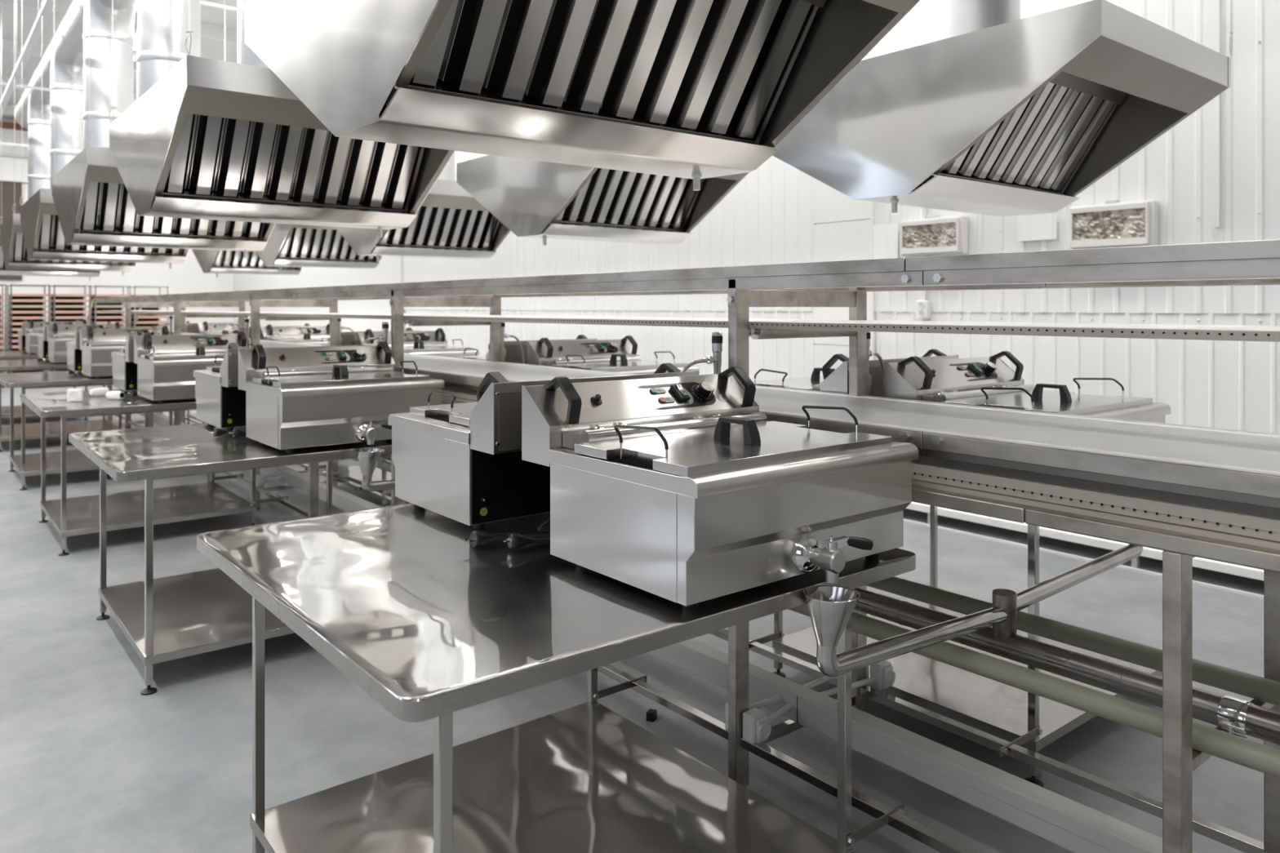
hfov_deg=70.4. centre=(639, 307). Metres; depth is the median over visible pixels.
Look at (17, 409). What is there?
shelf
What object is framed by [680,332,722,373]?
water tap
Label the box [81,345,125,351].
countertop
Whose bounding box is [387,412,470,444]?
countertop
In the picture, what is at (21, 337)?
fryer
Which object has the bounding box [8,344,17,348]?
tray
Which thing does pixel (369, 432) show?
tap
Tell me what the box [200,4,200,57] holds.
wire
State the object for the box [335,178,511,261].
extraction hood
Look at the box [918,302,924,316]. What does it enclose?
socket
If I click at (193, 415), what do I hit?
worktable
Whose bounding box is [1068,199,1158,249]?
board
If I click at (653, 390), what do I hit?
print
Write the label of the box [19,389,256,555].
worktable
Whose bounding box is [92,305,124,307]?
tray
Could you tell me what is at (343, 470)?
box
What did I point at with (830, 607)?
funnel
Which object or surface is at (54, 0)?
wire
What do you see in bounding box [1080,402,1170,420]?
countertop
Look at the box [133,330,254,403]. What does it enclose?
fryer
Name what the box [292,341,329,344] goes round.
countertop
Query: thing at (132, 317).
tray
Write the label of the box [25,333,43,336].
countertop
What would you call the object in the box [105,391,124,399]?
connector
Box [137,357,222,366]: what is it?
countertop
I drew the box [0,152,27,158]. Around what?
trim
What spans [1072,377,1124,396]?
handle
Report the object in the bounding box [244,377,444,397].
countertop
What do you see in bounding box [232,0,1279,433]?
wall
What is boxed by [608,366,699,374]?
countertop
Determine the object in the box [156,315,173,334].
water tap
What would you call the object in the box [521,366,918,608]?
fryer
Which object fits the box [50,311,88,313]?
tray
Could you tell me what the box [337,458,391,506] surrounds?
worktable
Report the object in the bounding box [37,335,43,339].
countertop
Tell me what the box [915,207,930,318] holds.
wall socket
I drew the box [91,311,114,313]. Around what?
tray
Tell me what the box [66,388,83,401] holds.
socket
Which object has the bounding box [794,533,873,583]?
tap
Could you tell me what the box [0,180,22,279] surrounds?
trim
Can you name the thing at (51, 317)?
tray
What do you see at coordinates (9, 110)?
trim
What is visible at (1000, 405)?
handle
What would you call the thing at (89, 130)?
wire
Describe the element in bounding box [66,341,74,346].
countertop
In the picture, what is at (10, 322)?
tray
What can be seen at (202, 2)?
rod
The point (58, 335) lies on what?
fryer
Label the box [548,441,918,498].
countertop
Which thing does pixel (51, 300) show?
tray
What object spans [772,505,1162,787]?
worktable
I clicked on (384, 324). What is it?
water tap
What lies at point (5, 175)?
trim
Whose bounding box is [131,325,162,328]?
tray
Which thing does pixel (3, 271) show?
extraction hood
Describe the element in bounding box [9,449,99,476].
shelf
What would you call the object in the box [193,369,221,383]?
countertop
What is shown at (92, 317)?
tray
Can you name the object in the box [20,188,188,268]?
extraction hood
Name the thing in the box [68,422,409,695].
worktable
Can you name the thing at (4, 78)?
trim
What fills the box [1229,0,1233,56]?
wire
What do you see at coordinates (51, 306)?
tray
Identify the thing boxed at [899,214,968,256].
air vent
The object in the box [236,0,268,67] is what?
duct
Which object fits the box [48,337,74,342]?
countertop
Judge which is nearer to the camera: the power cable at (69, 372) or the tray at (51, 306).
the power cable at (69, 372)
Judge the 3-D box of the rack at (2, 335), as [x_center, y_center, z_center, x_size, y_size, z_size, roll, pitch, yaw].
[-11.875,0.519,16.448,0.602,1.859,0.780,0,0,-39]
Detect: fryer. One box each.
[17,319,79,351]
[24,320,88,355]
[37,321,111,359]
[47,321,121,364]
[66,324,162,371]
[80,325,170,378]
[111,330,231,391]
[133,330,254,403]
[185,320,238,333]
[193,339,373,431]
[197,321,260,333]
[237,323,312,338]
[238,341,444,453]
[259,323,329,344]
[315,327,420,346]
[356,328,479,357]
[387,363,698,528]
[454,334,596,364]
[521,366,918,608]
[527,335,699,374]
[752,349,958,397]
[884,351,1170,422]
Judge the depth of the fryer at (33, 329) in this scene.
11.49 m
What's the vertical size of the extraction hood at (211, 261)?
0.574 m
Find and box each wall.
[0,118,232,373]
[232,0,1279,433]
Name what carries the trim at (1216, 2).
attached to the wall at (766, 218)
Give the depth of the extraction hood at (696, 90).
2.30 m
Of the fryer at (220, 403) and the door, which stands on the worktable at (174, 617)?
the fryer at (220, 403)
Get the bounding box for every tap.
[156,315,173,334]
[228,317,249,344]
[337,318,356,345]
[355,421,391,444]
[360,321,388,345]
[501,322,524,364]
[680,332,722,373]
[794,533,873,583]
[866,331,884,397]
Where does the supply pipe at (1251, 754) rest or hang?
attached to the frame
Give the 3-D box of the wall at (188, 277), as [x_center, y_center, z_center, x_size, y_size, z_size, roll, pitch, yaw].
[-13.913,-1.150,17.107,11.750,5.200,0.100,0,0,-39]
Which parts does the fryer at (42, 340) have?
panel, panel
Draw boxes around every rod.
[0,81,136,102]
[0,142,27,146]
[200,0,236,11]
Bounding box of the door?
[812,46,875,376]
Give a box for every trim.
[0,0,236,44]
[0,38,136,71]
[0,75,136,102]
[0,121,27,130]
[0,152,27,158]
[0,170,27,182]
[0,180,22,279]
[2,104,16,115]
[400,257,404,282]
[1213,0,1220,226]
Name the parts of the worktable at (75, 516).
leg, leg, apron rail, leg, leg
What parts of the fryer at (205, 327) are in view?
lift handle, lid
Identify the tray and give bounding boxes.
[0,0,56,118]
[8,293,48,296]
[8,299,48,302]
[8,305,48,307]
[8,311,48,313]
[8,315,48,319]
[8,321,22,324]
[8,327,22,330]
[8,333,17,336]
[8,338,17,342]
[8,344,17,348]
[8,371,44,373]
[50,293,89,297]
[50,299,89,302]
[50,305,89,307]
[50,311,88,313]
[50,315,89,319]
[91,293,128,297]
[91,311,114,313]
[91,315,124,318]
[91,320,124,324]
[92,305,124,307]
[131,306,166,307]
[131,315,166,318]
[131,320,166,324]
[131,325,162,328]
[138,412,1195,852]
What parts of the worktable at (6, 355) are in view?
apron rail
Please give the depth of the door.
7.18 m
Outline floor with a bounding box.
[0,384,1263,852]
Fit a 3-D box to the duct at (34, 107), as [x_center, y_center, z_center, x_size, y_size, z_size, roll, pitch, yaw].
[-7.754,-1.973,11.864,0.400,2.072,0.591,0,0,-39]
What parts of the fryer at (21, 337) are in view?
panel, panel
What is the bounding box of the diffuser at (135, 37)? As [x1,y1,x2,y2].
[133,35,136,49]
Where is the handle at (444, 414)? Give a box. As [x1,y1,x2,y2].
[426,389,456,422]
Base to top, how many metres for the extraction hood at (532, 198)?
0.574 m
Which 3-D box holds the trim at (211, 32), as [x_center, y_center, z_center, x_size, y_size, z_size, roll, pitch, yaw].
[-8.243,-3.660,10.053,11.750,0.180,0.100,0,0,-39]
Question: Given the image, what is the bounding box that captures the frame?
[86,239,1279,852]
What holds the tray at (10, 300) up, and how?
on the rack at (22, 307)
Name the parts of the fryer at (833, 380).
lid, lid handle, lift handle, lift handle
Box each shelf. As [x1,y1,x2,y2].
[0,419,122,440]
[1,404,36,417]
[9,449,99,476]
[40,482,256,537]
[98,568,294,666]
[249,702,854,852]
[337,465,391,493]
[772,587,1162,752]
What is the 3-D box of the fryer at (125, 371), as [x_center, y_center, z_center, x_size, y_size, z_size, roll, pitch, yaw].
[-3.348,0.378,6.518,0.700,0.424,0.695,0,0,-39]
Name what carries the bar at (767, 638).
attached to the worktable at (998, 709)
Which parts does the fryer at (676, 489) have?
lift handle, panel, dial knob, lid, lift handle, lid handle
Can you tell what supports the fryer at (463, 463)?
on the worktable at (428, 623)
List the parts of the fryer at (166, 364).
panel, lift handle, lid, lid handle, dial knob, lift handle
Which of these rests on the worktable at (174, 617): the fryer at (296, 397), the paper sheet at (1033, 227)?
the fryer at (296, 397)
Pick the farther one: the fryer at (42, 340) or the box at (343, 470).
the fryer at (42, 340)
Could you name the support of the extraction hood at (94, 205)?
hanging from the wire at (89, 130)
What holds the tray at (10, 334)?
on the rack at (22, 307)
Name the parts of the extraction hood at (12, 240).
panel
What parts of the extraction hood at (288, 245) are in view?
panel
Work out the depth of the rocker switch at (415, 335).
7.07 m
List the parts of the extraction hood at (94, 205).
panel, filter frame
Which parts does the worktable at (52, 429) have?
leg, apron rail, leg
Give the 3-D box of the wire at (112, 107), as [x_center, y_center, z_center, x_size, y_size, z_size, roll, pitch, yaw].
[-2.717,-2.344,4.674,0.031,2.813,0.005,0,0,-39]
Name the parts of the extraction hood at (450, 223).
panel, filter frame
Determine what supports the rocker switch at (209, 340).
attached to the fryer at (166, 364)
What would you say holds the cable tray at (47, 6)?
hanging from the ceiling
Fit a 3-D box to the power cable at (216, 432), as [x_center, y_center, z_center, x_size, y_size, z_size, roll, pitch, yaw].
[-1.751,0.553,4.246,0.489,0.075,0.147,0,0,-39]
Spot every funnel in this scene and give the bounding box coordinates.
[355,448,395,491]
[803,584,1008,676]
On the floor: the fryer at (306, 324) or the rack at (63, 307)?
the rack at (63, 307)
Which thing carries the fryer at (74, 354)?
on the worktable at (26, 464)
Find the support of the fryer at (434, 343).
on the worktable at (355, 474)
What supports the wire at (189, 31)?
hanging from the ceiling
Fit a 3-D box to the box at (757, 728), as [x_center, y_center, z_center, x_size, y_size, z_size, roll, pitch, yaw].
[0.375,1.240,2.752,0.199,0.084,0.146,0,0,-39]
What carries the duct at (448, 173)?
attached to the duct
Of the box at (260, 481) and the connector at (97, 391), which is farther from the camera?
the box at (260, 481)
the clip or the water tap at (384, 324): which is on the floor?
the clip
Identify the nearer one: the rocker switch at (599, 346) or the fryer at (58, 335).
the rocker switch at (599, 346)
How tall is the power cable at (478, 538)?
0.075 m
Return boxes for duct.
[13,0,136,128]
[27,93,50,199]
[49,53,83,189]
[82,0,136,149]
[135,0,199,100]
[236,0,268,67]
[438,151,455,180]
[917,0,1020,45]
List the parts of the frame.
post, post, post, post, post, post, post, post, post, post, post, post, rail, belt frame, rail, bolt plate, rail, post, post, belt frame, rail, post, post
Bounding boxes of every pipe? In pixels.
[351,457,1279,778]
[381,454,1279,746]
[866,576,1279,706]
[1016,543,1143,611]
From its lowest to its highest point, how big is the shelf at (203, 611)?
0.032 m
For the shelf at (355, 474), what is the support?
attached to the worktable at (355, 474)
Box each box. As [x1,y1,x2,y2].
[255,472,284,486]
[297,463,349,477]
[725,695,791,743]
[802,660,895,696]
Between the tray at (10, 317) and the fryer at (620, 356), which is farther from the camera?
the tray at (10, 317)
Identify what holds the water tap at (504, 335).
on the worktable
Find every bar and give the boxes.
[211,474,244,480]
[252,496,288,504]
[305,464,326,470]
[592,675,647,700]
[748,631,784,644]
[846,804,904,847]
[999,725,1042,757]
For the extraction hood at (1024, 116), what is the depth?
3.34 m
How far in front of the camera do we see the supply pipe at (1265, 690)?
2.32 m
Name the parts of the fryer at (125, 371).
panel, panel, lift handle, lift handle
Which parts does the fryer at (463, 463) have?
panel, lid, lift handle, panel, lift handle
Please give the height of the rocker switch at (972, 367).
0.042 m
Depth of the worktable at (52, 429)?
9.61 m
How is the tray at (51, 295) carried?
on the rack at (63, 307)
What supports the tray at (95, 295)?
on the rack at (98, 317)
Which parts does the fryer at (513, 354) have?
lid, lift handle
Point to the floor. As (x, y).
(90, 762)
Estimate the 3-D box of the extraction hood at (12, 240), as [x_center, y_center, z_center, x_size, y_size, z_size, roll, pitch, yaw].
[-6.315,-0.649,10.073,1.184,0.574,1.684,0,0,-39]
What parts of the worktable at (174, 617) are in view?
leg, leg, apron rail, leg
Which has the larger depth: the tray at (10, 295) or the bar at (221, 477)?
the tray at (10, 295)
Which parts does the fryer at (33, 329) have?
panel, lift handle, lid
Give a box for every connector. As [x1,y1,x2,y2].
[88,386,109,395]
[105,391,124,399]
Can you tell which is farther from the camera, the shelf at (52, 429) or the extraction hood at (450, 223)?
the shelf at (52, 429)
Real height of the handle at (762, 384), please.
0.108 m
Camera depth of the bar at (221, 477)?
6.82 m
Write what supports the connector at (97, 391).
on the worktable at (75, 516)
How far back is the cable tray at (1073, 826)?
2.44 m
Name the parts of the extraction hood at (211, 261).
panel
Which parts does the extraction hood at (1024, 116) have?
panel, filter frame, filter rail, panel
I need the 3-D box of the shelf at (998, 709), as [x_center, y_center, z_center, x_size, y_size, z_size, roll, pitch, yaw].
[1.282,1.326,3.494,1.095,0.032,1.075,0,0,-39]
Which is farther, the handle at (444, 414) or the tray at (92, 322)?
the tray at (92, 322)
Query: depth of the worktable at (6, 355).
11.27 m
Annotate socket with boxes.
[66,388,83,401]
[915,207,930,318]
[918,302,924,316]
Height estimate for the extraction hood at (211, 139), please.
0.574 m
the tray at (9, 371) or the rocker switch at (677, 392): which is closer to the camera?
the rocker switch at (677, 392)
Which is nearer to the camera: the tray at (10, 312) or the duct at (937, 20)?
the duct at (937, 20)
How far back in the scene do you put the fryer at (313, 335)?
8.77 m
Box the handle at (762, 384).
[754,368,787,387]
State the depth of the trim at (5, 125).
18.06 m
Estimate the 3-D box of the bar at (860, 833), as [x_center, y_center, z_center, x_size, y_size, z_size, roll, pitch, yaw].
[0.588,1.282,2.245,0.230,0.025,0.012,0,0,-39]
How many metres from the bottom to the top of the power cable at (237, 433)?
0.066 m
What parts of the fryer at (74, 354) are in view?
panel, panel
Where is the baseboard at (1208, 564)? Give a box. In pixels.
[903,502,1263,599]
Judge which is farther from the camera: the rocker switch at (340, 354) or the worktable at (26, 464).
the worktable at (26, 464)
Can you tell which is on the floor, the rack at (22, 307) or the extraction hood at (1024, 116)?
the rack at (22, 307)
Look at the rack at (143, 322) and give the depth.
17.99 m
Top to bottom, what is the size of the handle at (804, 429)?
0.108 m
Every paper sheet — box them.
[873,222,897,259]
[1017,212,1056,241]
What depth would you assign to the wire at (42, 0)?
7.17 m
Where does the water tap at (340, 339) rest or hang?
on the worktable at (355, 474)
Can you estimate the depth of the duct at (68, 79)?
9.87 m
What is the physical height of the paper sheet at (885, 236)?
0.275 m
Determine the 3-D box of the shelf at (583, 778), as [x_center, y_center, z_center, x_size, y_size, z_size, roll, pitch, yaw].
[-0.244,1.326,2.267,1.095,0.032,1.075,0,0,-39]
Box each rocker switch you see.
[137,329,142,334]
[206,337,213,343]
[336,350,346,359]
[412,333,418,338]
[595,342,604,350]
[670,383,690,400]
[967,363,983,375]
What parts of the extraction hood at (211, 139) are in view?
panel, panel, filter frame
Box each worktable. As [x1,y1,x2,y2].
[0,351,88,420]
[0,359,122,452]
[0,370,172,490]
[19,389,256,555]
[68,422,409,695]
[186,410,204,424]
[196,502,915,852]
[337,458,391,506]
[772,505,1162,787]
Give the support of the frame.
on the floor
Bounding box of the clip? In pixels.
[646,708,657,722]
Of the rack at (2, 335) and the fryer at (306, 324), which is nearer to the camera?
the fryer at (306, 324)
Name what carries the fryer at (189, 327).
on the worktable at (193, 415)
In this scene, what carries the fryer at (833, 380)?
on the worktable at (998, 709)
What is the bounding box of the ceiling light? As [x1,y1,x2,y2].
[133,29,136,49]
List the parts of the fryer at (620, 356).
lift handle, dial knob, lid, lid handle, lift handle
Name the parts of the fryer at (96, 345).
panel, lift handle, lid, lift handle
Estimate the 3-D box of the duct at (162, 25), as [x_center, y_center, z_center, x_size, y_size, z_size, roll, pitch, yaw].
[-3.187,-1.973,6.182,0.400,2.072,0.591,0,0,-39]
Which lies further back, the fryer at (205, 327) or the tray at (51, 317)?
the tray at (51, 317)
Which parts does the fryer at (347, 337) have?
lid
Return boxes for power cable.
[66,369,77,374]
[76,369,82,374]
[127,390,137,395]
[208,428,244,436]
[228,428,245,437]
[463,517,550,547]
[500,532,550,549]
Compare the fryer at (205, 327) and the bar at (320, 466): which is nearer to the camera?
the bar at (320, 466)
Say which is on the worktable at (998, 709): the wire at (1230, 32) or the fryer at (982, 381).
the fryer at (982, 381)
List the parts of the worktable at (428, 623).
leg, leg, leg, leg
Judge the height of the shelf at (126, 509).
0.032 m
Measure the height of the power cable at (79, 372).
0.066 m
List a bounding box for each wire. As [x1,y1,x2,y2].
[40,0,43,188]
[51,0,56,176]
[86,0,92,146]
[109,0,115,123]
[185,0,194,55]
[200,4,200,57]
[224,0,225,61]
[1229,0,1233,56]
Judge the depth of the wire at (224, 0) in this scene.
10.29 m
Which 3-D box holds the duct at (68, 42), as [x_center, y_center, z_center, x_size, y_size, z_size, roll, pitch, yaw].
[-3.459,-2.815,6.521,0.432,0.432,17.500,0,0,-39]
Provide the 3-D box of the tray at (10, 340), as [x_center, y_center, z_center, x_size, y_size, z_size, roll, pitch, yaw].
[-11.367,0.618,16.870,0.546,0.045,0.700,0,0,-39]
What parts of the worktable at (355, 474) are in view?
leg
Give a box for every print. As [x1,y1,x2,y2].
[650,387,665,393]
[661,397,674,402]
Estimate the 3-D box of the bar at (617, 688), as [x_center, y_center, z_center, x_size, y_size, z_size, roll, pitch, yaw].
[-0.064,1.282,3.056,0.230,0.025,0.012,0,0,-39]
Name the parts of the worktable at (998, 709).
leg, leg, leg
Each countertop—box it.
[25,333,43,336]
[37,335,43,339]
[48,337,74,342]
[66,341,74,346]
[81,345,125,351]
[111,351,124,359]
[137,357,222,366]
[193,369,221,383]
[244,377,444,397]
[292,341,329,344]
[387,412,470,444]
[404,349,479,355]
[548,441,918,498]
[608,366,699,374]
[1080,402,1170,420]
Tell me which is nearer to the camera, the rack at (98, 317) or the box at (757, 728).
the box at (757, 728)
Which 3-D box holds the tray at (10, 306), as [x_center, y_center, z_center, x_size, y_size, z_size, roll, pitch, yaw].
[-11.367,-0.013,16.870,0.546,0.045,0.700,0,0,-39]
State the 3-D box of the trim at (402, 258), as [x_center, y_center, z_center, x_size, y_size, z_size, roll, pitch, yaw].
[-3.545,-1.150,13.560,0.027,5.200,0.060,0,0,-39]
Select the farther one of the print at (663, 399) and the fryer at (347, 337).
the fryer at (347, 337)
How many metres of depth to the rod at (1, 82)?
10.50 m
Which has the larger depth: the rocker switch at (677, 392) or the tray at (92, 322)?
the tray at (92, 322)
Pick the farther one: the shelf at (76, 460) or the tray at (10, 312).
the tray at (10, 312)
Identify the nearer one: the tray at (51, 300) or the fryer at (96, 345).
the fryer at (96, 345)
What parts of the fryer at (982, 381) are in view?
lift handle, dial knob, lift handle, lid, lid handle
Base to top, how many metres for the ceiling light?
0.295 m
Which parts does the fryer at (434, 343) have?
lift handle, lid handle, dial knob, lid, lift handle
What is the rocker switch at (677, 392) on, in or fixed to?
attached to the fryer at (676, 489)
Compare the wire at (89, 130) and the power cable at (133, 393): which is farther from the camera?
the power cable at (133, 393)
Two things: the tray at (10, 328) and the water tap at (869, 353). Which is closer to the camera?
the water tap at (869, 353)
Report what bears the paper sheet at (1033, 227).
attached to the wall at (766, 218)
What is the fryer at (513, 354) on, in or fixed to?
on the worktable
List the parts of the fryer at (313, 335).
lift handle, lid, lid handle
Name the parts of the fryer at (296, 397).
lift handle, panel, lid handle, lid, dial knob, lift handle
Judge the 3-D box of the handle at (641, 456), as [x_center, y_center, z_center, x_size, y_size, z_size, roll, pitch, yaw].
[0.022,0.296,1.882,0.086,0.108,0.177,0,0,-39]
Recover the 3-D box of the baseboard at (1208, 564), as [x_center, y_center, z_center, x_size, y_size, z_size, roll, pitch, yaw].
[1.831,1.387,6.476,0.490,0.125,17.200,0,0,-39]
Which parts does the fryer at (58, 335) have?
panel, lift handle, lid, lift handle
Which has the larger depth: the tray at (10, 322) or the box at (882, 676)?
the tray at (10, 322)
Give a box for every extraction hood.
[0,213,136,275]
[0,237,100,279]
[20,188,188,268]
[52,145,275,257]
[109,54,454,237]
[191,248,302,277]
[244,0,919,190]
[256,223,382,271]
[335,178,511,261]
[456,155,749,245]
[772,0,1231,216]
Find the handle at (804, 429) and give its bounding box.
[801,405,857,433]
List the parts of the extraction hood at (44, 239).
panel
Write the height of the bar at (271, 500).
0.025 m
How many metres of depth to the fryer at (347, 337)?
7.00 m
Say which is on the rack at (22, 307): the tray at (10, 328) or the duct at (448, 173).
the tray at (10, 328)
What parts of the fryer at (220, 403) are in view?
panel, lid, lift handle, panel, lift handle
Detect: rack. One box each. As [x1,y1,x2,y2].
[0,284,6,387]
[7,284,49,373]
[49,284,91,371]
[88,285,130,328]
[127,285,168,328]
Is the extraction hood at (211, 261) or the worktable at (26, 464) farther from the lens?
the extraction hood at (211, 261)
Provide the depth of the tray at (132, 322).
17.94 m
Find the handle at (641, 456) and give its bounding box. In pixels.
[608,424,668,469]
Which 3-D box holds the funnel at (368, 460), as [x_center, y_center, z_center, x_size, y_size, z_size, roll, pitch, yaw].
[-0.883,0.696,3.959,0.721,0.205,0.115,0,0,-39]
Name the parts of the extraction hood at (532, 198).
panel, filter frame, panel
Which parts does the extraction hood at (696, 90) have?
panel, panel, filter frame, filter rail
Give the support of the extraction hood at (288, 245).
hanging from the wire
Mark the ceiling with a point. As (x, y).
(26, 18)
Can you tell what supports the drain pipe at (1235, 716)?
attached to the frame
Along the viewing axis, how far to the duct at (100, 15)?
7.98 m
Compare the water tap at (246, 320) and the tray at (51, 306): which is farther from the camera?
the tray at (51, 306)
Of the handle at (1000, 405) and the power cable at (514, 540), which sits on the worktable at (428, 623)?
the power cable at (514, 540)
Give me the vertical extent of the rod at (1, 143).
1.220 m
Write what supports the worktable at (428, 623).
on the floor
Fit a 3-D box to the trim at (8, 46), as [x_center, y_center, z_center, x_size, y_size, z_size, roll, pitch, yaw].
[-9.809,-3.660,12.002,11.750,0.180,0.100,0,0,-39]
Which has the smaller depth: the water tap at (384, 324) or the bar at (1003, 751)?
the bar at (1003, 751)
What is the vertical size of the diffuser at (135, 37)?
0.025 m
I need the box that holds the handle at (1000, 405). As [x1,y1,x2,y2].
[980,386,1034,408]
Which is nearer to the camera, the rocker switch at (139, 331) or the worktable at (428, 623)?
the worktable at (428, 623)
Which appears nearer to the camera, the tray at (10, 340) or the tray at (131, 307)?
the tray at (10, 340)
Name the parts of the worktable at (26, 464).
leg, leg, apron rail, leg, leg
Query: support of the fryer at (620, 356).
on the worktable
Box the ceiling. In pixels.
[0,0,236,119]

